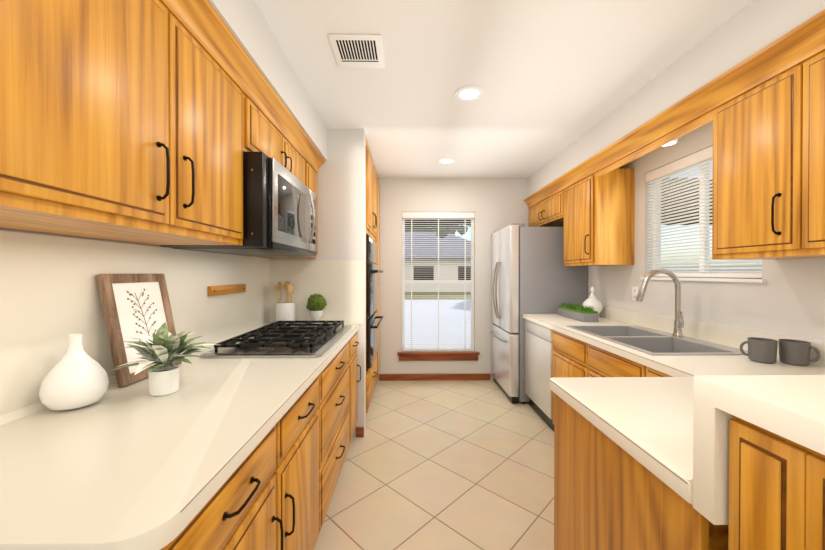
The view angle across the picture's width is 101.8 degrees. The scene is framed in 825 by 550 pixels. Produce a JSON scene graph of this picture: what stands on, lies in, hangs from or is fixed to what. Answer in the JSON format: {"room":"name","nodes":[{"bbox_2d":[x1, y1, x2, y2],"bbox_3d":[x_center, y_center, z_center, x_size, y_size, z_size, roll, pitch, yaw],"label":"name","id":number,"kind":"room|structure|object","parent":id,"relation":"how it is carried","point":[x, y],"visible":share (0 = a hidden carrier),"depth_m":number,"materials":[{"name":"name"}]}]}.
{"room":"kitchen","nodes":[
{"label":"kitchen","id":0,"kind":"room"},
{"bbox_2d":[0,228,265,257],"bbox_3d":[-1.170,0.076,0.712,0.120,2.440,6.895,0,0,-1],"label":"wall","id":1,"kind":"structure","parent":0,"point":[87,238],"depth_m":1.12,"materials":[{"name":"white paint"}]},
{"bbox_2d":[0,0,251,244],"bbox_3d":[-0.912,-0.476,0.945,0.398,0.700,1.020,0,0,-1],"label":"upper cabinet","id":2,"kind":"object","parent":1,"relation":"attached to","point":[148,122],"depth_m":0.83,"materials":[{"name":"brown wood"}]},
{"bbox_2d":[0,230,267,421],"bbox_3d":[-1.114,0.134,1.564,0.010,0.514,2.156,0,0,-1],"label":"backsplash","id":3,"kind":"structure","parent":1,"relation":"attached to","point":[49,290],"depth_m":1.12,"materials":[{"name":"white paint"}]},
{"bbox_2d":[208,284,245,295],"bbox_3d":[-1.103,0.087,2.011,0.023,0.053,0.390,0,0,-1],"label":"knife strip","id":4,"kind":"object","parent":3,"relation":"attached to","point":[224,289],"visible":0.98,"depth_m":1.96,"materials":[{"name":"brown wood"}]},
{"bbox_2d":[252,84,307,186],"bbox_3d":[-0.925,-0.689,1.888,0.398,0.285,0.870,0,0,-1],"label":"upper cabinet","id":5,"kind":"object","parent":1,"relation":"attached to","point":[272,137],"depth_m":1.77,"materials":[{"name":"brown wood"}]},
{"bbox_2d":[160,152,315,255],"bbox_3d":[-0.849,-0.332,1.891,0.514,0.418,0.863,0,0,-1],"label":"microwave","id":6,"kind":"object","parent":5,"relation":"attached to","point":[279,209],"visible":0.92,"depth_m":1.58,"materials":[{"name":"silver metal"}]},
{"bbox_2d":[257,152,319,257],"bbox_3d":[-0.932,-0.485,2.483,0.398,0.700,0.318,0,0,-1],"label":"upper cabinet","id":7,"kind":"object","parent":1,"relation":"attached to","point":[313,168],"depth_m":2.52,"materials":[{"name":"brown wood"}]},
{"bbox_2d":[269,129,365,436],"bbox_3d":[-0.760,0.064,2.700,0.752,2.440,0.100,0,0,-1],"label":"wall","id":8,"kind":"structure","parent":0,"point":[341,173],"depth_m":2.65,"materials":[{"name":"white paint"}]},
{"bbox_2d":[268,258,363,323],"bbox_3d":[-0.756,0.134,2.642,0.736,0.500,0.010,0,0,-1],"label":"backsplash","id":9,"kind":"structure","parent":8,"relation":"attached to","point":[341,282],"depth_m":2.64,"materials":[{"name":"white paint"}]},
{"bbox_2d":[314,380,553,549],"bbox_3d":[0.330,1.346,0.740,3.120,0.100,6.895,0,0,-1],"label":"floor","id":10,"kind":"structure","parent":0,"point":[448,464],"depth_m":2.15,"materials":[{"name":"tile"}]},
{"bbox_2d":[160,370,323,549],"bbox_3d":[-0.760,0.863,1.016,0.703,0.858,1.000,0,0,-1],"label":"base cabinet","id":11,"kind":"object","parent":10,"relation":"on","point":[272,498],"depth_m":0.99,"materials":[{"name":"brown wood"}]},
{"bbox_2d":[0,322,359,549],"bbox_3d":[-0.763,0.411,1.571,0.713,0.040,2.156,0,0,-1],"label":"countertop","id":12,"kind":"structure","parent":11,"relation":"on","point":[125,469],"depth_m":0.75,"materials":[{"name":"white stone"}]},
{"bbox_2d":[39,333,108,409],"bbox_3d":[-1.014,0.286,1.008,0.150,0.215,0.150,0,0,-1],"label":"vase","id":13,"kind":"object","parent":12,"relation":"on","point":[76,376],"visible":1,"depth_m":0.97,"materials":[{"name":"white ceramic"}]},
{"bbox_2d":[96,274,181,386],"bbox_3d":[-1.052,0.193,1.312,0.095,0.396,0.300,0,0,-1],"label":"picture frame","id":14,"kind":"object","parent":12,"relation":"on","point":[134,304],"visible":0.83,"depth_m":1.25,"materials":[{"name":"brown wood"}]},
{"bbox_2d":[111,322,215,395],"bbox_3d":[-0.818,0.280,1.127,0.297,0.225,0.284,0,0,-1],"label":"potted plant","id":15,"kind":"object","parent":12,"relation":"on","point":[163,356],"visible":1,"depth_m":1.10,"materials":[{"name":"green plant"}]},
{"bbox_2d":[199,321,350,357],"bbox_3d":[-0.730,0.360,2.027,0.575,0.054,0.910,0,0,-1],"label":"cooktop","id":16,"kind":"object","parent":12,"relation":"in","point":[296,339],"visible":1,"depth_m":1.76,"materials":[{"name":"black metal"}]},
{"bbox_2d":[274,281,295,321],"bbox_3d":[-0.972,0.215,2.546,0.161,0.338,0.150,0,0,-1],"label":"utensil crock","id":17,"kind":"object","parent":12,"relation":"on","point":[285,311],"visible":0.88,"depth_m":2.50,"materials":[{"name":"white ceramic"}]},
{"bbox_2d":[306,294,326,320],"bbox_3d":[-0.733,0.262,2.558,0.151,0.244,0.149,0,0,-1],"label":"potted plant","id":18,"kind":"object","parent":12,"relation":"on","point":[316,304],"visible":0.94,"depth_m":2.51,"materials":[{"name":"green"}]},
{"bbox_2d":[324,338,351,518],"bbox_3d":[-0.772,0.858,1.895,0.703,0.858,0.760,0,0,-1],"label":"base cabinet","id":19,"kind":"object","parent":10,"relation":"on","point":[338,372],"depth_m":1.85,"materials":[{"name":"brown wood"}]},
{"bbox_2d":[352,330,359,435],"bbox_3d":[-0.780,0.854,2.463,0.703,0.858,0.376,0,0,-1],"label":"base cabinet","id":20,"kind":"object","parent":10,"relation":"on","point":[355,342],"depth_m":2.47,"materials":[{"name":"brown wood"}]},
{"bbox_2d":[366,139,381,414],"bbox_3d":[-0.751,0.062,3.186,0.781,2.434,0.865,0,0,-1],"label":"tall cabinet","id":21,"kind":"object","parent":10,"relation":"on","point":[373,316],"depth_m":3.05,"materials":[{"name":"brown wood"}]},
{"bbox_2d":[490,223,587,403],"bbox_3d":[1.305,0.382,3.675,0.835,1.788,0.760,0,0,-1],"label":"fridge","id":22,"kind":"object","parent":10,"relation":"on","point":[531,273],"visible":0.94,"depth_m":3.30,"materials":[{"name":"grey metal"}]},
{"bbox_2d":[525,319,553,430],"bbox_3d":[1.402,0.853,2.985,0.606,0.855,0.596,0,0,-1],"label":"dishwasher","id":23,"kind":"object","parent":10,"relation":"on","point":[538,356],"visible":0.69,"depth_m":2.92,"materials":[{"name":"white metal"}]},
{"bbox_2d":[555,370,638,377],"bbox_3d":[1.429,1.012,2.075,0.643,0.548,0.899,0,0,-1],"label":"base cabinet","id":24,"kind":"object","parent":10,"relation":"on","point":[558,373],"depth_m":2.05,"materials":[{"name":"brown wood"}]},
{"bbox_2d":[552,394,706,549],"bbox_3d":[1.155,0.863,0.966,1.221,0.858,0.637,0,0,-1],"label":"base cabinet","id":25,"kind":"object","parent":10,"relation":"on","point":[604,500],"depth_m":0.94,"materials":[{"name":"brown wood"}]},
{"bbox_2d":[550,374,706,509],"bbox_3d":[0.818,0.414,0.963,0.588,0.040,0.653,0,0,-1],"label":"countertop","id":26,"kind":"structure","parent":25,"relation":"on","point":[655,420],"depth_m":0.91,"materials":[{"name":"white stone"}]},
{"bbox_2d":[523,314,824,373],"bbox_3d":[1.425,0.408,1.966,0.653,0.040,2.644,0,0,-1],"label":"countertop","id":27,"kind":"structure","parent":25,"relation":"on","point":[678,364],"depth_m":1.57,"materials":[{"name":"white stone"}]},
{"bbox_2d":[558,302,598,321],"bbox_3d":[1.444,0.314,2.952,0.132,0.135,0.460,0,0,-1],"label":"grass planter","id":28,"kind":"object","parent":27,"relation":"on","point":[581,313],"visible":1,"depth_m":2.81,"materials":[{"name":"grey"}]},
{"bbox_2d":[582,286,602,313],"bbox_3d":[1.625,0.239,3.024,0.170,0.285,0.170,0,0,-1],"label":"vase","id":29,"kind":"object","parent":27,"relation":"on","point":[592,300],"visible":0.52,"depth_m":2.97,"materials":[{"name":"white ceramic"}]},
{"bbox_2d":[632,286,638,300],"bbox_3d":[1.741,0.147,2.619,0.006,0.115,0.070,0,0,-1],"label":"electrical outlet plate","id":30,"kind":"object","parent":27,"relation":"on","point":[634,292],"visible":0.9,"depth_m":2.62,"materials":[{"name":"white plastic"}]},
{"bbox_2d":[567,269,747,354],"bbox_3d":[1.425,0.260,2.071,0.539,0.594,0.884,0,0,-1],"label":"sink","id":31,"kind":"object","parent":27,"relation":"in","point":[650,341],"visible":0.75,"depth_m":2.06,"materials":[{"name":"grey metal"}]},
{"bbox_2d":[739,337,777,363],"bbox_3d":[1.573,0.340,1.513,0.109,0.100,0.096,0,0,-1],"label":"mug","id":32,"kind":"object","parent":27,"relation":"on","point":[762,350],"visible":0.98,"depth_m":1.49,"materials":[{"name":"grey ceramic"}]},
{"bbox_2d":[778,339,820,365],"bbox_3d":[1.681,0.341,1.467,0.096,0.100,0.111,0,0,-1],"label":"mug","id":33,"kind":"object","parent":27,"relation":"on","point":[794,352],"visible":0.98,"depth_m":1.44,"materials":[{"name":"grey ceramic"}]},
{"bbox_2d":[639,362,670,373],"bbox_3d":[1.437,0.860,1.453,0.643,0.858,0.345,0,0,-1],"label":"base cabinet","id":34,"kind":"object","parent":10,"relation":"on","point":[643,368],"depth_m":1.58,"materials":[{"name":"brown wood"}]},
{"bbox_2d":[707,406,824,549],"bbox_3d":[1.158,0.764,0.459,1.229,1.062,0.278,0,0,-1],"label":"base cabinet","id":35,"kind":"object","parent":10,"relation":"on","point":[764,492],"depth_m":0.52,"materials":[{"name":"brown wood"}]},
{"bbox_2d":[691,374,824,457],"bbox_3d":[1.152,0.211,0.457,1.241,0.043,0.362,0,0,-1],"label":"countertop","id":36,"kind":"structure","parent":35,"relation":"on","point":[791,407],"depth_m":0.53,"materials":[{"name":"white stone"}]},
{"bbox_2d":[377,179,528,379],"bbox_3d":[0.285,0.056,4.120,2.880,2.440,0.120,0,0,-1],"label":"wall","id":37,"kind":"structure","parent":0,"point":[494,205],"depth_m":4.06,"materials":[{"name":"white paint"}]},
{"bbox_2d":[356,374,489,436],"bbox_3d":[0.248,1.241,3.362,1.413,0.078,1.406,0,0,-1],"label":"baseboard","id":38,"kind":"structure","parent":37,"relation":"attached to","point":[388,377],"depth_m":4.05,"materials":[{"name":"brown wood"}]},
{"bbox_2d":[402,220,473,347],"bbox_3d":[0.314,0.083,4.140,0.888,1.693,0.040,0,0,-1],"label":"window","id":39,"kind":"structure","parent":37,"relation":"in","point":[472,287],"depth_m":4.12,"materials":[{"name":"white"}]},
{"bbox_2d":[402,212,474,350],"bbox_3d":[0.315,0.082,4.092,0.882,1.686,0.056,0,0,-1],"label":"blinds","id":40,"kind":"object","parent":39,"relation":"attached to","point":[438,216],"visible":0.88,"depth_m":4.08,"materials":[{"name":"white plastic"}]},
{"bbox_2d":[398,352,479,360],"bbox_3d":[0.316,0.984,4.043,0.990,0.104,0.044,0,0,-1],"label":"sill","id":41,"kind":"structure","parent":37,"relation":"attached to","point":[438,356],"depth_m":4.04,"materials":[{"name":"brown wood"}]},
{"bbox_2d":[405,178,712,224],"bbox_3d":[0.438,-0.988,4.641,9.000,0.480,0.910,0,0,-1],"label":"roof eave","id":42,"kind":"object","parent":37,"relation":"attached to","point":[661,207],"visible":0.02,"depth_m":4.23,"materials":[{"name":"grey"}]},
{"bbox_2d":[255,0,751,178],"bbox_3d":[0.330,-1.194,0.725,3.120,0.100,6.895,0,0,-1],"label":"ceiling","id":43,"kind":"structure","parent":0,"point":[552,78],"depth_m":1.87,"materials":[{"name":"white paint"}]},
{"bbox_2d":[208,0,326,159],"bbox_3d":[-0.870,-1.015,0.012,0.460,0.250,5.260,0,0,-1],"label":"soffit","id":44,"kind":"structure","parent":43,"relation":"attached to","point":[246,24],"depth_m":1.57,"materials":[{"name":"white paint"}]},
{"bbox_2d":[328,34,384,68],"bbox_3d":[-0.278,-1.145,1.725,0.256,0.010,0.256,0,0,-1],"label":"ceiling vent","id":45,"kind":"object","parent":43,"relation":"in","point":[357,50],"visible":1,"depth_m":1.70,"materials":[{"name":"white metal"}]},
{"bbox_2d":[437,158,455,163],"bbox_3d":[0.344,-1.158,3.408,0.196,0.004,0.196,0,0,-1],"label":"recessed light","id":46,"kind":"object","parent":43,"relation":"in","point":[446,161],"visible":1,"depth_m":3.41,"materials":[{"name":"white"}]},
{"bbox_2d":[454,85,484,101],"bbox_3d":[0.361,-1.150,2.132,0.196,0.004,0.196,0,0,-1],"label":"recessed light","id":47,"kind":"object","parent":43,"relation":"in","point":[471,93],"visible":1,"depth_m":2.12,"materials":[{"name":"white"}]},
{"bbox_2d":[527,0,824,196],"bbox_3d":[1.600,-1.019,0.743,0.340,0.250,6.655,0,0,-1],"label":"soffit","id":48,"kind":"structure","parent":43,"relation":"attached to","point":[752,27],"depth_m":1.70,"materials":[{"name":"white paint"}]},
{"bbox_2d":[663,138,677,145],"bbox_3d":[1.592,-0.859,2.087,0.120,0.086,0.120,0,0,-1],"label":"recessed light","id":49,"kind":"object","parent":48,"relation":"attached to","point":[672,142],"visible":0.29,"depth_m":2.07,"materials":[{"name":"white"}]},
{"bbox_2d":[588,121,824,342],"bbox_3d":[1.830,0.075,0.753,0.120,2.440,6.895,0,0,-1],"label":"wall","id":50,"kind":"structure","parent":0,"point":[787,299],"depth_m":1.97,"materials":[{"name":"white paint"}]},
{"bbox_2d":[528,185,559,226],"bbox_3d":[1.566,-0.697,3.608,0.328,0.290,0.922,0,0,-1],"label":"upper cabinet","id":51,"kind":"object","parent":50,"relation":"attached to","point":[545,211],"depth_m":3.56,"materials":[{"name":"brown wood"}]},
{"bbox_2d":[560,165,634,265],"bbox_3d":[1.575,-0.460,2.888,0.328,0.756,0.520,0,0,-1],"label":"upper cabinet","id":52,"kind":"object","parent":50,"relation":"attached to","point":[597,204],"depth_m":2.63,"materials":[{"name":"brown wood"}]},
{"bbox_2d":[640,277,765,282],"bbox_3d":[1.771,0.028,2.104,0.078,0.019,0.880,0,0,-1],"label":"sill","id":53,"kind":"structure","parent":50,"relation":"attached to","point":[719,280],"depth_m":1.92,"materials":[{"name":"white"}]},
{"bbox_2d":[652,163,761,278],"bbox_3d":[1.832,-0.372,2.103,0.040,0.778,0.838,0,0,-1],"label":"window","id":54,"kind":"structure","parent":50,"relation":"in","point":[703,270],"depth_m":2.11,"materials":[{"name":"white"}]},
{"bbox_2d":[646,146,761,277],"bbox_3d":[1.781,-0.373,2.102,0.054,0.773,0.832,0,0,-1],"label":"window blinds","id":55,"kind":"object","parent":54,"relation":"attached to","point":[695,160],"visible":0.62,"depth_m":2.17,"materials":[{"name":"white plastic"}]},
{"bbox_2d":[599,306,824,365],"bbox_3d":[1.746,0.338,1.970,0.012,0.100,2.644,0,0,-1],"label":"backsplash","id":56,"kind":"structure","parent":50,"relation":"attached to","point":[729,336],"depth_m":2.00,"materials":[{"name":"white paint"}]},
{"bbox_2d":[704,29,824,259],"bbox_3d":[1.600,-0.449,1.018,0.328,0.756,1.200,0,0,-1],"label":"upper cabinet","id":57,"kind":"object","parent":50,"relation":"attached to","point":[763,109],"depth_m":1.33,"materials":[{"name":"brown wood"}]},
{"label":"outside","id":58,"kind":"structure","parent":0,"visible":0},
{"bbox_2d":[405,292,470,346],"bbox_3d":[-0.403,1.539,30.007,120.000,0.065,120.000,0,0,-1],"label":"ground","id":59,"kind":"structure","parent":58,"point":[449,310],"depth_m":12.73,"materials":[{"name":"white snow"}]},
{"bbox_2d":[405,232,470,291],"bbox_3d":[-1.471,-1.508,35.030,21.400,6.000,11.400,0,0,-1],"label":"house","id":60,"kind":"structure","parent":59,"relation":"on","point":[431,270],"depth_m":30.10,"materials":[{"name":"white"}]},
{"bbox_2d":[405,226,470,237],"bbox_3d":[-1.590,-5.761,31.337,44.987,14.549,47.870,0,0,-1],"label":"trees","id":61,"kind":"object","parent":59,"relation":"on","point":[446,230],"visible":0.06,"depth_m":8.46,"materials":[{"name":"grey plant"}]},
{"bbox_2d":[661,265,761,277],"bbox_3d":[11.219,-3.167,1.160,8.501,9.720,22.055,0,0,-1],"label":"fence","id":62,"kind":"object","parent":59,"relation":"on","point":[697,270],"depth_m":7.57,"materials":[{"name":"white"}]}
]}

